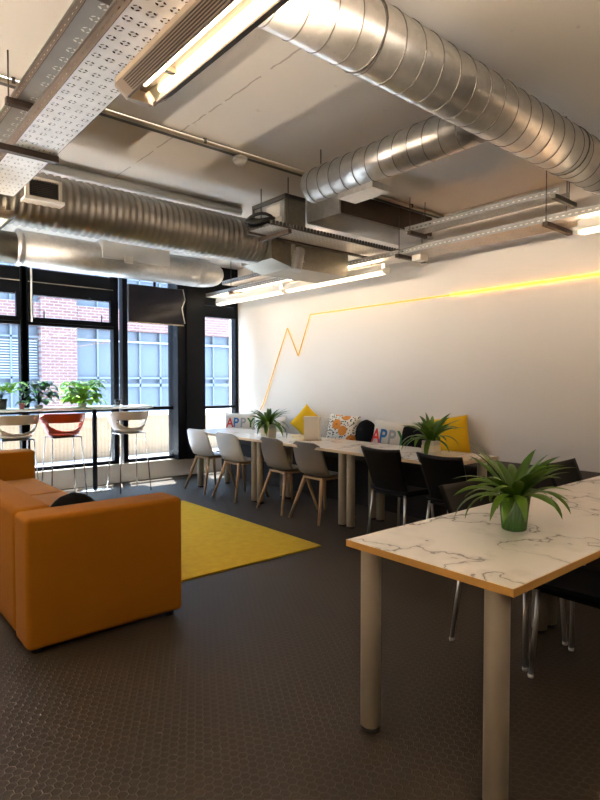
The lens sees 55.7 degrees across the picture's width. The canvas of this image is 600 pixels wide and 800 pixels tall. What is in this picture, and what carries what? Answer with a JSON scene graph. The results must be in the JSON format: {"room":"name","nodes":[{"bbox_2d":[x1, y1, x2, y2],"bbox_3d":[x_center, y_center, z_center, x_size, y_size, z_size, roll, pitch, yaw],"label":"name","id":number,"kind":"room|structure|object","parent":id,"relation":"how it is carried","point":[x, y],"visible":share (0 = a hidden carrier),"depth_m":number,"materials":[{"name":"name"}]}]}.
{"room":"office break room","nodes":[
{"label":"office break room","id":0,"kind":"room"},
{"bbox_2d":[0,471,599,799],"bbox_3d":[-0.425,1.417,2.679,7.950,0.200,10.970,-2,2,-40],"label":"floor","id":1,"kind":"structure","parent":0,"point":[250,689],"depth_m":2.56,"materials":[{"name":"carpet"}]},
{"bbox_2d":[0,414,39,479],"bbox_3d":[-3.265,0.681,6.522,0.526,1.030,0.466,-2,2,-40],"label":"bar stool","id":2,"kind":"object","parent":1,"relation":"on","point":[21,419],"visible":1,"depth_m":6.37,"materials":[{"name":"beige plastic"}]},
{"bbox_2d":[39,413,87,494],"bbox_3d":[-2.856,0.671,6.867,0.526,1.030,0.466,-2,2,-40],"label":"bar stool","id":3,"kind":"object","parent":1,"relation":"on","point":[45,419],"visible":1,"depth_m":6.71,"materials":[{"name":"red plastic"}]},
{"bbox_2d":[0,405,152,492],"bbox_3d":[-3.200,0.642,6.955,2.860,1.080,0.420,-2,2,-40],"label":"bar table","id":4,"kind":"object","parent":1,"relation":"on","point":[95,488],"visible":0.99,"depth_m":7.37,"materials":[{"name":"white laminate"}]},
{"bbox_2d":[0,382,28,409],"bbox_3d":[-3.516,-0.050,6.645,0.641,0.322,0.559,-2,2,-40],"label":"windowsill plant","id":5,"kind":"object","parent":4,"relation":"on","point":[3,402],"visible":1,"depth_m":6.61,"materials":[{"name":"green plant"}]},
{"bbox_2d":[17,401,24,408],"bbox_3d":[-3.318,0.054,6.760,0.102,0.107,0.082,-2,2,-40],"label":"pot","id":6,"kind":"object","parent":4,"relation":"on","point":[21,405],"visible":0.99,"depth_m":6.74,"materials":[{"name":"red"}]},
{"bbox_2d":[15,381,58,408],"bbox_3d":[-3.189,-0.066,6.929,0.474,0.337,0.499,-2,2,-40],"label":"windowsill plant","id":7,"kind":"object","parent":4,"relation":"on","point":[45,384],"visible":0.98,"depth_m":6.90,"materials":[{"name":"green plant"}]},
{"bbox_2d":[59,380,106,406],"bbox_3d":[-2.768,-0.081,7.269,0.601,0.358,0.594,-2,2,-40],"label":"windowsill plant","id":8,"kind":"object","parent":4,"relation":"on","point":[82,391],"visible":0.99,"depth_m":7.15,"materials":[{"name":"green plant"}]},
{"bbox_2d":[113,400,121,405],"bbox_3d":[-2.447,0.038,7.626,0.140,0.085,0.140,-2,2,-40],"label":"pot","id":9,"kind":"object","parent":4,"relation":"on","point":[117,402],"visible":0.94,"depth_m":7.59,"materials":[{"name":"white ceramic"}]},
{"bbox_2d":[0,448,181,653],"bbox_3d":[-2.101,0.899,4.383,0.886,0.728,3.279,-2,2,-40],"label":"sofa","id":10,"kind":"object","parent":1,"relation":"on","point":[68,572],"visible":0.98,"depth_m":3.11,"materials":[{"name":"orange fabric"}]},
{"bbox_2d":[5,478,63,495],"bbox_3d":[-2.633,0.875,5.156,0.691,0.152,0.926,-2,2,-40],"label":"seat cushion","id":11,"kind":"object","parent":10,"relation":"on","point":[31,486],"depth_m":5.23,"materials":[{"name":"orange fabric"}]},
{"bbox_2d":[33,492,68,505],"bbox_3d":[-2.031,0.897,4.444,0.691,0.152,0.926,-2,2,-40],"label":"seat cushion","id":12,"kind":"object","parent":10,"relation":"on","point":[49,498],"depth_m":4.77,"materials":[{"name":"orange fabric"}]},
{"bbox_2d":[50,492,93,506],"bbox_3d":[-1.335,0.701,3.347,0.330,0.315,0.165,-2,2,-40],"label":"round cushion","id":13,"kind":"object","parent":10,"relation":"on","point":[73,497],"visible":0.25,"depth_m":3.30,"materials":[{"name":"black fabric"}]},
{"bbox_2d":[107,411,151,493],"bbox_3d":[-2.226,0.654,7.399,0.526,1.030,0.466,-2,2,-40],"label":"bar stool","id":14,"kind":"object","parent":1,"relation":"on","point":[112,417],"visible":1,"depth_m":7.25,"materials":[{"name":"beige plastic"}]},
{"bbox_2d":[184,428,235,493],"bbox_3d":[-1.174,0.768,7.440,0.519,0.806,0.484,-2,3,-44],"label":"shell chair","id":15,"kind":"object","parent":1,"relation":"on","point":[199,441],"visible":0.87,"depth_m":7.28,"materials":[{"name":"grey plastic"}]},
{"bbox_2d":[212,432,268,502],"bbox_3d":[-0.728,0.784,6.928,0.519,0.806,0.484,-2,2,-43],"label":"shell chair","id":16,"kind":"object","parent":1,"relation":"on","point":[229,447],"visible":0.84,"depth_m":6.75,"materials":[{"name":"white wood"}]},
{"bbox_2d":[197,428,291,501],"bbox_3d":[-0.766,0.791,7.256,0.755,0.762,1.350,-2,2,-40],"label":"meeting table","id":17,"kind":"object","parent":1,"relation":"on","point":[241,433],"visible":0.56,"depth_m":6.93,"materials":[{"name":"white stone"}]},
{"bbox_2d":[181,500,320,581],"bbox_3d":[-1.180,1.229,5.260,1.535,0.011,2.405,-2,2,-40],"label":"rug","id":18,"kind":"object","parent":1,"relation":"on","point":[212,541],"visible":0.43,"depth_m":4.92,"materials":[{"name":"yellow carpet"}]},
{"bbox_2d":[256,437,317,515],"bbox_3d":[-0.141,0.805,6.273,0.519,0.806,0.484,-1,2,-38],"label":"shell chair","id":19,"kind":"object","parent":1,"relation":"on","point":[275,455],"visible":0.84,"depth_m":6.12,"materials":[{"name":"grey plastic"}]},
{"bbox_2d":[246,434,383,526],"bbox_3d":[0.141,0.825,6.184,0.755,0.762,1.460,-2,2,-40],"label":"meeting table","id":20,"kind":"object","parent":1,"relation":"on","point":[326,444],"visible":0.59,"depth_m":5.82,"materials":[{"name":"white stone"}]},
{"bbox_2d":[250,408,290,438],"bbox_3d":[-0.355,0.268,6.430,0.540,0.338,0.471,2,2,42],"label":"plant","id":21,"kind":"object","parent":20,"relation":"on","point":[268,429],"visible":0.99,"depth_m":6.37,"materials":[{"name":"green plant"}]},
{"bbox_2d":[303,416,321,440],"bbox_3d":[0.134,0.311,6.253,0.200,0.262,0.100,1,2,20],"label":"box","id":22,"kind":"object","parent":20,"relation":"on","point":[311,423],"visible":1,"depth_m":6.22,"materials":[{"name":"beige"}]},
{"bbox_2d":[288,441,355,525],"bbox_3d":[0.228,0.818,5.851,0.519,0.806,0.484,-1,2,-39],"label":"shell chair","id":23,"kind":"object","parent":1,"relation":"on","point":[311,462],"visible":0.86,"depth_m":5.68,"materials":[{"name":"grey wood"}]},
{"bbox_2d":[361,445,433,533],"bbox_3d":[0.875,0.822,5.062,0.555,0.838,0.448,-2,2,-40],"label":"chair","id":24,"kind":"object","parent":1,"relation":"on","point":[386,468],"visible":0.82,"depth_m":4.92,"materials":[{"name":"black plastic"}]},
{"bbox_2d":[222,439,599,558],"bbox_3d":[1.147,0.894,6.238,0.525,0.620,6.840,-2,2,-40],"label":"bench","id":25,"kind":"object","parent":1,"relation":"on","point":[416,506],"visible":0.03,"depth_m":6.39,"materials":[{"name":"grey fabric"}]},
{"bbox_2d":[226,413,255,429],"bbox_3d":[-0.893,0.355,8.488,0.460,0.320,0.168,0,2,4],"label":"cushion","id":26,"kind":"object","parent":25,"relation":"on","point":[233,420],"visible":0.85,"depth_m":8.44,"materials":[{"name":"white fabric"}]},
{"bbox_2d":[273,416,286,432],"bbox_3d":[-0.374,0.376,8.153,0.422,0.301,0.157,1,2,38],"label":"plain cushion","id":27,"kind":"object","parent":25,"relation":"on","point":[282,418],"visible":0.22,"depth_m":8.04,"materials":[{"name":"white fabric"}]},
{"bbox_2d":[290,404,316,434],"bbox_3d":[0.087,0.294,7.616,0.485,0.482,0.155,1,2,33],"label":"cushion","id":28,"kind":"object","parent":25,"relation":"on","point":[297,422],"visible":0.59,"depth_m":7.60,"materials":[{"name":"fabric"}]},
{"bbox_2d":[320,417,329,436],"bbox_3d":[0.344,0.385,7.327,0.150,0.334,0.430,-2,3,-44],"label":"cushion","id":29,"kind":"object","parent":25,"relation":"on","point":[324,421],"visible":0.23,"depth_m":7.29,"materials":[{"name":"white fabric"}]},
{"bbox_2d":[326,413,360,440],"bbox_3d":[0.522,0.373,7.002,0.482,0.401,0.177,1,2,36],"label":"floral cushion","id":30,"kind":"object","parent":25,"relation":"on","point":[339,426],"visible":0.78,"depth_m":6.93,"materials":[{"name":"multicoloured fabric"}]},
{"bbox_2d":[355,420,374,441],"bbox_3d":[0.796,0.401,6.790,0.181,0.335,0.330,-2,2,-40],"label":"round cushion","id":31,"kind":"object","parent":25,"relation":"on","point":[365,428],"visible":0.6,"depth_m":6.71,"materials":[{"name":"black fabric"}]},
{"bbox_2d":[371,419,412,445],"bbox_3d":[1.040,0.412,6.472,0.504,0.366,0.174,1,2,33],"label":"cushion","id":32,"kind":"object","parent":25,"relation":"on","point":[385,432],"visible":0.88,"depth_m":6.43,"materials":[{"name":"white fabric"}]},
{"bbox_2d":[402,426,423,447],"bbox_3d":[1.270,0.443,6.271,0.145,0.325,0.426,-2,3,-44],"label":"cushion","id":33,"kind":"object","parent":25,"relation":"on","point":[407,431],"visible":0.4,"depth_m":6.25,"materials":[{"name":"black fabric"}]},
{"bbox_2d":[434,415,470,452],"bbox_3d":[1.534,0.374,5.883,0.495,0.454,0.169,1,2,30],"label":"cushion","id":34,"kind":"object","parent":25,"relation":"on","point":[460,435],"visible":0.52,"depth_m":5.79,"materials":[{"name":"fabric"}]},
{"bbox_2d":[334,444,498,528],"bbox_3d":[1.018,0.858,5.145,0.755,0.762,1.255,-2,2,-40],"label":"meeting table","id":35,"kind":"object","parent":1,"relation":"on","point":[408,454],"visible":0.52,"depth_m":5.40,"materials":[{"name":"white stone"}]},
{"bbox_2d":[399,412,460,455],"bbox_3d":[1.141,0.315,4.892,0.568,0.401,0.519,1,2,18],"label":"plant","id":36,"kind":"object","parent":35,"relation":"on","point":[431,430],"visible":0.96,"depth_m":4.84,"materials":[{"name":"green plant"}]},
{"bbox_2d":[416,452,493,518],"bbox_3d":[1.274,0.837,4.591,0.555,0.838,0.448,-1,2,-38],"label":"chair","id":37,"kind":"object","parent":1,"relation":"on","point":[437,470],"visible":0.41,"depth_m":4.47,"materials":[{"name":"black plastic"}]},
{"bbox_2d":[346,495,599,799],"bbox_3d":[0.996,0.940,2.524,1.500,0.762,0.730,-2,2,-40],"label":"meeting table","id":38,"kind":"object","parent":1,"relation":"on","point":[475,550],"visible":0.9,"depth_m":2.21,"materials":[{"name":"white stone"}]},
{"bbox_2d":[453,441,574,531],"bbox_3d":[0.902,0.372,2.464,0.547,0.377,0.535,-2,2,-40],"label":"potted plant","id":39,"kind":"object","parent":38,"relation":"on","point":[513,490],"visible":1,"depth_m":2.42,"materials":[{"name":"green plant"}]},
{"bbox_2d":[439,476,567,671],"bbox_3d":[1.091,0.885,3.076,0.448,0.838,0.555,-2,2,-40],"label":"chair","id":40,"kind":"object","parent":1,"relation":"on","point":[452,503],"visible":0.26,"depth_m":3.08,"materials":[{"name":"black"}]},
{"bbox_2d":[528,566,599,678],"bbox_3d":[1.419,0.899,2.626,0.448,0.838,0.555,-2,2,-40],"label":"chair","id":41,"kind":"object","parent":1,"relation":"on","point":[581,585],"visible":0.88,"depth_m":2.68,"materials":[{"name":"black"}]},
{"bbox_2d":[546,458,584,565],"bbox_3d":[2.030,0.859,3.901,0.448,0.838,0.555,-2,2,-40],"label":"chair","id":42,"kind":"object","parent":1,"relation":"on","point":[572,475],"visible":0.16,"depth_m":4.09,"materials":[{"name":"black"}]},
{"bbox_2d":[536,476,599,627],"bbox_3d":[2.142,0.910,3.493,1.500,0.762,0.730,-2,2,-40],"label":"meeting table","id":43,"kind":"object","parent":1,"relation":"on","point":[588,490],"visible":0.37,"depth_m":3.26,"materials":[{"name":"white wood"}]},
{"bbox_2d":[0,0,599,269],"bbox_3d":[-0.467,-2.033,2.620,7.950,0.300,11.100,-2,2,-40],"label":"ceiling","id":44,"kind":"structure","parent":0,"point":[266,97],"depth_m":3.74,"materials":[{"name":"paint"}]},
{"bbox_2d":[5,50,38,112],"bbox_3d":[-1.459,-1.751,3.191,0.360,0.300,0.040,-2,2,-40],"label":"hanger","id":45,"kind":"object","parent":44,"relation":"hanging from","point":[9,101],"visible":0.46,"depth_m":3.09,"materials":[{"name":"brown"}]},
{"bbox_2d":[0,0,113,142],"bbox_3d":[0.166,-1.613,1.268,0.265,0.054,6.800,-2,2,-40],"label":"cable tray","id":46,"kind":"object","parent":45,"relation":"on","point":[85,9],"visible":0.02,"depth_m":2.71,"materials":[{"name":"grey metal"}]},
{"bbox_2d":[0,142,58,164],"bbox_3d":[-1.500,-1.608,3.082,0.350,0.579,0.040,-2,2,-40],"label":"hanger","id":47,"kind":"object","parent":44,"relation":"hanging from","point":[7,148],"visible":1,"depth_m":3.09,"materials":[{"name":"brown"}]},
{"bbox_2d":[0,0,188,195],"bbox_3d":[0.142,-1.336,1.225,0.236,0.062,6.750,-2,2,-40],"label":"cable tray","id":48,"kind":"object","parent":47,"relation":"on","point":[147,6],"visible":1,"depth_m":2.45,"materials":[{"name":"grey metal"}]},
{"bbox_2d":[12,89,117,190],"bbox_3d":[0.191,-1.328,1.298,0.033,0.033,6.600,-2,2,-40],"label":"cable","id":49,"kind":"object","parent":48,"relation":"in","point":[112,89],"visible":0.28,"depth_m":2.81,"materials":[{"name":"black plastic"}]},
{"bbox_2d":[1,5,136,164],"bbox_3d":[0.061,-1.325,1.189,0.033,0.033,6.600,-2,2,-40],"label":"cable","id":50,"kind":"object","parent":48,"relation":"in","point":[133,5],"visible":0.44,"depth_m":2.25,"materials":[{"name":"black plastic"}]},
{"bbox_2d":[2,6,141,168],"bbox_3d":[0.087,-1.325,1.210,0.033,0.033,6.600,-2,2,-40],"label":"cable","id":51,"kind":"object","parent":48,"relation":"in","point":[139,6],"visible":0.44,"depth_m":2.28,"materials":[{"name":"black plastic"}]},
{"bbox_2d":[0,1,165,183],"bbox_3d":[0.113,-1.326,1.232,0.033,0.033,6.600,-2,2,-40],"label":"cable","id":52,"kind":"object","parent":48,"relation":"in","point":[158,1],"visible":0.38,"depth_m":2.30,"materials":[{"name":"black plastic"}]},
{"bbox_2d":[5,0,182,185],"bbox_3d":[0.139,-1.327,1.254,0.033,0.033,6.600,-2,2,-40],"label":"cable","id":53,"kind":"object","parent":48,"relation":"in","point":[181,0],"visible":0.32,"depth_m":2.27,"materials":[{"name":"black plastic"}]},
{"bbox_2d":[7,0,186,188],"bbox_3d":[0.165,-1.327,1.276,0.033,0.033,6.600,-2,2,-40],"label":"cable","id":54,"kind":"object","parent":48,"relation":"in","point":[183,0],"visible":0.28,"depth_m":2.41,"materials":[{"name":"black plastic"}]},
{"bbox_2d":[115,0,289,106],"bbox_3d":[-0.129,-1.235,1.640,0.210,0.169,1.640,-2,2,-40],"label":"lamp","id":55,"kind":"object","parent":48,"relation":"hanging from","point":[201,32],"visible":1,"depth_m":1.89,"materials":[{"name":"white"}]},
{"bbox_2d":[98,0,124,8],"bbox_3d":[-0.711,-1.723,2.292,0.340,0.300,0.040,-2,2,-40],"label":"hanger","id":56,"kind":"object","parent":44,"relation":"hanging from","point":[108,2],"visible":0.02,"depth_m":2.25,"materials":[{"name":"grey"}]},
{"bbox_2d":[0,228,223,286],"bbox_3d":[-2.757,-1.630,6.212,4.470,0.401,0.431,-2,2,-40],"label":"duct","id":57,"kind":"object","parent":44,"relation":"hanging from","point":[19,247],"visible":0.98,"depth_m":6.48,"materials":[{"name":"metal"}]},
{"bbox_2d":[41,163,242,215],"bbox_3d":[-2.090,-1.904,4.631,3.860,0.080,0.080,-2,2,-40],"label":"pipe","id":58,"kind":"object","parent":44,"relation":"attached to","point":[57,169],"visible":0.71,"depth_m":5.12,"materials":[{"name":"white metal"}]},
{"bbox_2d":[127,282,185,325],"bbox_3d":[-1.900,-1.520,7.523,0.805,1.035,0.104,-2,2,-40],"label":"screen","id":59,"kind":"object","parent":44,"relation":"hanging from","point":[153,304],"visible":0.91,"depth_m":7.48,"materials":[{"name":"grey plastic"}]},
{"bbox_2d":[0,75,443,217],"bbox_3d":[-1.359,-1.896,3.678,7.547,0.039,0.075,-2,2,-40],"label":"conduit","id":60,"kind":"object","parent":44,"relation":"attached to","point":[13,82],"visible":0.56,"depth_m":4.22,"materials":[{"name":"silver metal"}]},
{"bbox_2d":[232,154,246,165],"bbox_3d":[-0.469,-1.868,4.418,0.120,0.076,0.120,-2,2,-40],"label":"smoke detector","id":61,"kind":"object","parent":60,"relation":"attached to","point":[239,160],"visible":1,"depth_m":4.38,"materials":[{"name":"white plastic"}]},
{"bbox_2d":[228,291,241,294],"bbox_3d":[-0.828,-1.769,8.086,0.440,0.571,0.040,-2,2,-40],"label":"hanger","id":62,"kind":"object","parent":44,"relation":"hanging from","point":[229,292],"visible":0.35,"depth_m":7.98,"materials":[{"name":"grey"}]},
{"bbox_2d":[222,273,272,285],"bbox_3d":[-0.523,-1.665,7.627,0.230,0.049,1.600,-2,2,-40],"label":"cable tray","id":63,"kind":"object","parent":62,"relation":"on","point":[252,278],"visible":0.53,"depth_m":7.83,"materials":[{"name":"grey metal"}]},
{"bbox_2d":[206,204,599,297],"bbox_3d":[1.755,-1.456,5.007,0.320,0.049,9.450,-2,2,-40],"label":"cable tray","id":64,"kind":"object","parent":62,"relation":"hanging from","point":[534,228],"visible":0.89,"depth_m":5.21,"materials":[{"name":"grey metal"}]},
{"bbox_2d":[215,284,285,305],"bbox_3d":[-0.711,-1.450,7.848,0.102,0.144,1.630,-2,2,-40],"label":"lamp","id":65,"kind":"object","parent":64,"relation":"attached to","point":[275,290],"visible":0.94,"depth_m":7.72,"materials":[{"name":"beige plastic"}]},
{"bbox_2d":[218,291,282,305],"bbox_3d":[-0.711,-1.394,7.850,0.072,0.031,1.490,-2,2,-40],"label":"diffuser","id":66,"kind":"object","parent":65,"relation":"attached to","point":[263,294],"depth_m":7.78,"materials":[{"name":"white plastic"}]},
{"bbox_2d":[284,263,389,292],"bbox_3d":[0.370,-1.410,6.569,0.102,0.144,1.720,-2,2,-40],"label":"lamp","id":67,"kind":"object","parent":64,"relation":"attached to","point":[375,270],"visible":0.9,"depth_m":6.29,"materials":[{"name":"beige"}]},
{"bbox_2d":[287,271,384,292],"bbox_3d":[0.371,-1.354,6.571,0.072,0.031,1.580,-2,2,-40],"label":"diffuser","id":68,"kind":"object","parent":67,"relation":"attached to","point":[364,274],"depth_m":6.47,"materials":[{"name":"white plastic"}]},
{"bbox_2d":[412,254,427,262],"bbox_3d":[1.202,-1.421,5.694,0.120,0.060,0.110,-2,2,-40],"label":"junction box","id":69,"kind":"object","parent":64,"relation":"attached to","point":[418,258],"visible":1,"depth_m":5.66,"materials":[{"name":"beige"}]},
{"bbox_2d":[573,216,599,235],"bbox_3d":[2.700,-1.331,3.813,0.102,0.129,1.700,-2,2,-40],"label":"lamp","id":70,"kind":"object","parent":64,"relation":"attached to","point":[589,225],"visible":1,"depth_m":4.34,"materials":[{"name":"beige"}]},
{"bbox_2d":[581,226,599,234],"bbox_3d":[2.701,-1.282,3.815,0.072,0.031,1.560,-2,2,-40],"label":"diffuser","id":71,"kind":"object","parent":70,"relation":"attached to","point":[585,230],"depth_m":4.35,"materials":[{"name":"white"}]},
{"bbox_2d":[259,177,291,242],"bbox_3d":[-0.230,-1.713,5.148,0.040,0.500,0.440,-2,2,-40],"label":"hanger","id":72,"kind":"object","parent":44,"relation":"hanging from","point":[288,231],"visible":1,"depth_m":5.09,"materials":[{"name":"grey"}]},
{"bbox_2d":[247,220,413,259],"bbox_3d":[0.391,-1.552,5.673,1.980,0.057,0.368,-2,2,-40],"label":"cable tray","id":73,"kind":"object","parent":72,"relation":"on","point":[308,237],"visible":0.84,"depth_m":5.49,"materials":[{"name":"grey metal"}]},
{"bbox_2d":[245,212,274,226],"bbox_3d":[-0.298,-1.596,5.094,0.429,0.097,0.227,-2,2,-40],"label":"cable loop","id":74,"kind":"object","parent":73,"relation":"on","point":[250,219],"visible":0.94,"depth_m":4.96,"materials":[{"name":"black"}]},
{"bbox_2d":[252,193,304,226],"bbox_3d":[-0.220,-1.837,5.698,0.250,0.284,0.548,-2,2,-40],"label":"box","id":75,"kind":"object","parent":44,"relation":"attached to","point":[277,207],"visible":0.55,"depth_m":5.51,"materials":[{"name":"grey metal"}]},
{"bbox_2d":[241,235,347,282],"bbox_3d":[-0.005,-1.489,5.973,1.040,0.428,0.643,-2,2,-40],"label":"box","id":76,"kind":"object","parent":75,"relation":"attached to","point":[284,260],"visible":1,"depth_m":5.85,"materials":[{"name":"metal"}]},
{"bbox_2d":[0,172,267,264],"bbox_3d":[-1.953,-1.529,4.405,3.962,0.426,0.426,-2,2,-40],"label":"flexible duct","id":77,"kind":"object","parent":76,"relation":"attached to","point":[89,210],"visible":0.88,"depth_m":4.72,"materials":[{"name":"metal"}]},
{"bbox_2d":[0,206,16,229],"bbox_3d":[-2.418,-1.302,4.248,0.210,0.199,1.540,-2,2,-40],"label":"lamp","id":78,"kind":"object","parent":77,"relation":"hanging from","point":[6,216],"visible":1,"depth_m":3.72,"materials":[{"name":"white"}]},
{"bbox_2d":[20,176,64,208],"bbox_3d":[-1.884,-1.526,4.155,0.275,0.180,0.130,-2,2,-40],"label":"grille","id":79,"kind":"object","parent":77,"relation":"attached to","point":[38,191],"visible":0.93,"depth_m":4.15,"materials":[{"name":"beige metal"}]},
{"bbox_2d":[307,195,432,244],"bbox_3d":[0.743,-1.852,5.816,1.405,0.262,0.470,-2,2,-40],"label":"air duct","id":80,"kind":"object","parent":44,"relation":"attached to","point":[370,218],"visible":0.8,"depth_m":5.59,"materials":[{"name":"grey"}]},
{"bbox_2d":[301,116,484,203],"bbox_3d":[0.614,-1.736,4.054,0.322,0.385,1.520,-2,2,-40],"label":"duct","id":81,"kind":"object","parent":44,"relation":"hanging from","point":[354,176],"visible":0.91,"depth_m":3.94,"materials":[{"name":"grey metal"}]},
{"bbox_2d":[395,205,425,263],"bbox_3d":[1.128,-1.697,5.773,0.440,0.571,0.040,-2,2,-40],"label":"hanger","id":82,"kind":"object","parent":44,"relation":"hanging from","point":[400,256],"visible":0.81,"depth_m":5.67,"materials":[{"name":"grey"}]},
{"bbox_2d":[407,204,426,238],"bbox_3d":[1.163,-1.793,5.616,0.265,0.368,0.040,-2,2,-40],"label":"hanger","id":83,"kind":"object","parent":44,"relation":"hanging from","point":[410,232],"visible":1,"depth_m":5.57,"materials":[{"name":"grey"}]},
{"bbox_2d":[404,187,569,233],"bbox_3d":[1.603,-1.664,5.095,0.210,0.050,1.530,-2,2,-40],"label":"cable tray","id":84,"kind":"object","parent":83,"relation":"hanging from","point":[532,202],"visible":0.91,"depth_m":4.98,"materials":[{"name":"grey metal"}]},
{"bbox_2d":[257,0,599,196],"bbox_3d":[1.220,-1.710,3.361,4.020,0.393,0.326,-2,2,-40],"label":"spiral duct","id":85,"kind":"object","parent":44,"relation":"hanging from","point":[374,41],"visible":0.98,"depth_m":2.77,"materials":[{"name":"grey metal"}]},
{"bbox_2d":[542,170,572,235],"bbox_3d":[2.111,-1.661,4.641,0.440,0.571,0.040,-2,2,-40],"label":"hanger","id":86,"kind":"object","parent":44,"relation":"hanging from","point":[546,224],"visible":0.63,"depth_m":4.58,"materials":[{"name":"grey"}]},
{"bbox_2d":[550,182,576,207],"bbox_3d":[2.127,-1.761,4.572,0.380,0.367,0.040,-2,2,-40],"label":"hanger","id":87,"kind":"object","parent":44,"relation":"hanging from","point":[555,197],"visible":0.79,"depth_m":4.56,"materials":[{"name":"grey metal"}]},
{"bbox_2d":[229,181,599,472],"bbox_3d":[2.493,-0.363,5.175,0.200,3.200,11.100,-2,2,-40],"label":"wall","id":88,"kind":"structure","parent":0,"point":[522,363],"depth_m":5.94,"materials":[{"name":"white paint"}]},
{"bbox_2d":[0,264,27,448],"bbox_3d":[-4.127,-0.539,6.562,1.785,2.935,0.148,-2,2,-40],"label":"window","id":89,"kind":"structure","parent":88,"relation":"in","point":[11,280],"depth_m":7.03,"materials":[{"name":"black metal"}]},
{"bbox_2d":[35,458,221,489],"bbox_3d":[-2.940,1.027,7.659,4.950,0.265,0.180,-2,2,-40],"label":"baseboard","id":90,"kind":"structure","parent":88,"relation":"attached to","point":[62,478],"depth_m":7.95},
{"bbox_2d":[22,266,119,471],"bbox_3d":[-3.010,-0.569,7.505,1.230,2.935,0.148,-2,2,-40],"label":"window","id":91,"kind":"structure","parent":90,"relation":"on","point":[45,283],"depth_m":7.50,"materials":[{"name":"black metal"}]},
{"bbox_2d":[30,268,32,321],"bbox_3d":[-3.345,-1.308,7.073,0.022,0.670,0.022,-1,2,-18],"label":"blind cord","id":92,"kind":"object","parent":91,"relation":"hanging from","point":[31,299],"visible":1,"depth_m":7.06,"materials":[{"name":"white plastic"}]},
{"bbox_2d":[119,278,173,462],"bbox_3d":[-2.182,-0.591,8.223,0.840,2.935,0.120,-2,2,-40],"label":"window","id":93,"kind":"structure","parent":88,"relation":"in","point":[123,331],"depth_m":7.96,"materials":[{"name":"black metal"}]},
{"bbox_2d":[168,284,205,459],"bbox_3d":[-1.694,-0.600,8.543,0.460,2.938,0.340,-2,2,-40],"label":"column","id":94,"kind":"structure","parent":88,"relation":"attached to","point":[188,352],"depth_m":8.40,"materials":[{"name":"black paint"}]},
{"bbox_2d":[205,267,237,451],"bbox_3d":[-1.319,-0.614,8.952,0.780,2.935,0.120,-2,2,-40],"label":"window","id":95,"kind":"structure","parent":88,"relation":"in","point":[230,311],"depth_m":9.06,"materials":[{"name":"black metal"}]},
{"bbox_2d":[260,273,599,409],"bbox_3d":[2.141,-0.430,5.416,0.022,1.372,8.526,-2,2,-40],"label":"light strip","id":96,"kind":"object","parent":88,"relation":"attached to","point":[593,274],"visible":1,"depth_m":6.17,"materials":[{"name":"yellow"}]},
{"label":"outside","id":97,"kind":"structure","parent":0,"visible":0},
{"bbox_2d":[0,262,228,415],"bbox_3d":[-6.013,-0.414,17.957,26.000,10.500,1.200,-2,2,-40],"label":"brick building","id":98,"kind":"structure","parent":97,"point":[58,355],"depth_m":17.27,"materials":[{"name":"red"}]},
{"bbox_2d":[0,339,37,375],"bbox_3d":[-8.004,-1.179,15.771,1.330,1.005,0.030,-2,2,-40],"label":"blind","id":99,"kind":"object","parent":98,"relation":"hanging from","point":[8,347],"depth_m":15.82,"materials":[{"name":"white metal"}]},
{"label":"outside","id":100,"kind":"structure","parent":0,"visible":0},
{"bbox_2d":[35,448,217,466],"bbox_3d":[-2.851,1.239,9.614,16.000,0.320,2.500,-2,2,-40],"label":"floor","id":101,"kind":"structure","parent":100,"point":[213,449],"depth_m":10.01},
{"bbox_2d":[0,412,228,463],"bbox_3d":[-3.211,0.666,10.798,17.000,0.750,0.200,-2,2,-40],"label":"wall","id":102,"kind":"structure","parent":101,"relation":"on","point":[156,427],"depth_m":10.30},
{"bbox_2d":[40,408,228,417],"bbox_3d":[-3.211,0.261,10.785,17.000,0.060,0.280,-2,2,-40],"label":"coping","id":103,"kind":"object","parent":102,"relation":"on","point":[225,409],"depth_m":11.04,"materials":[{"name":"grey stone"}]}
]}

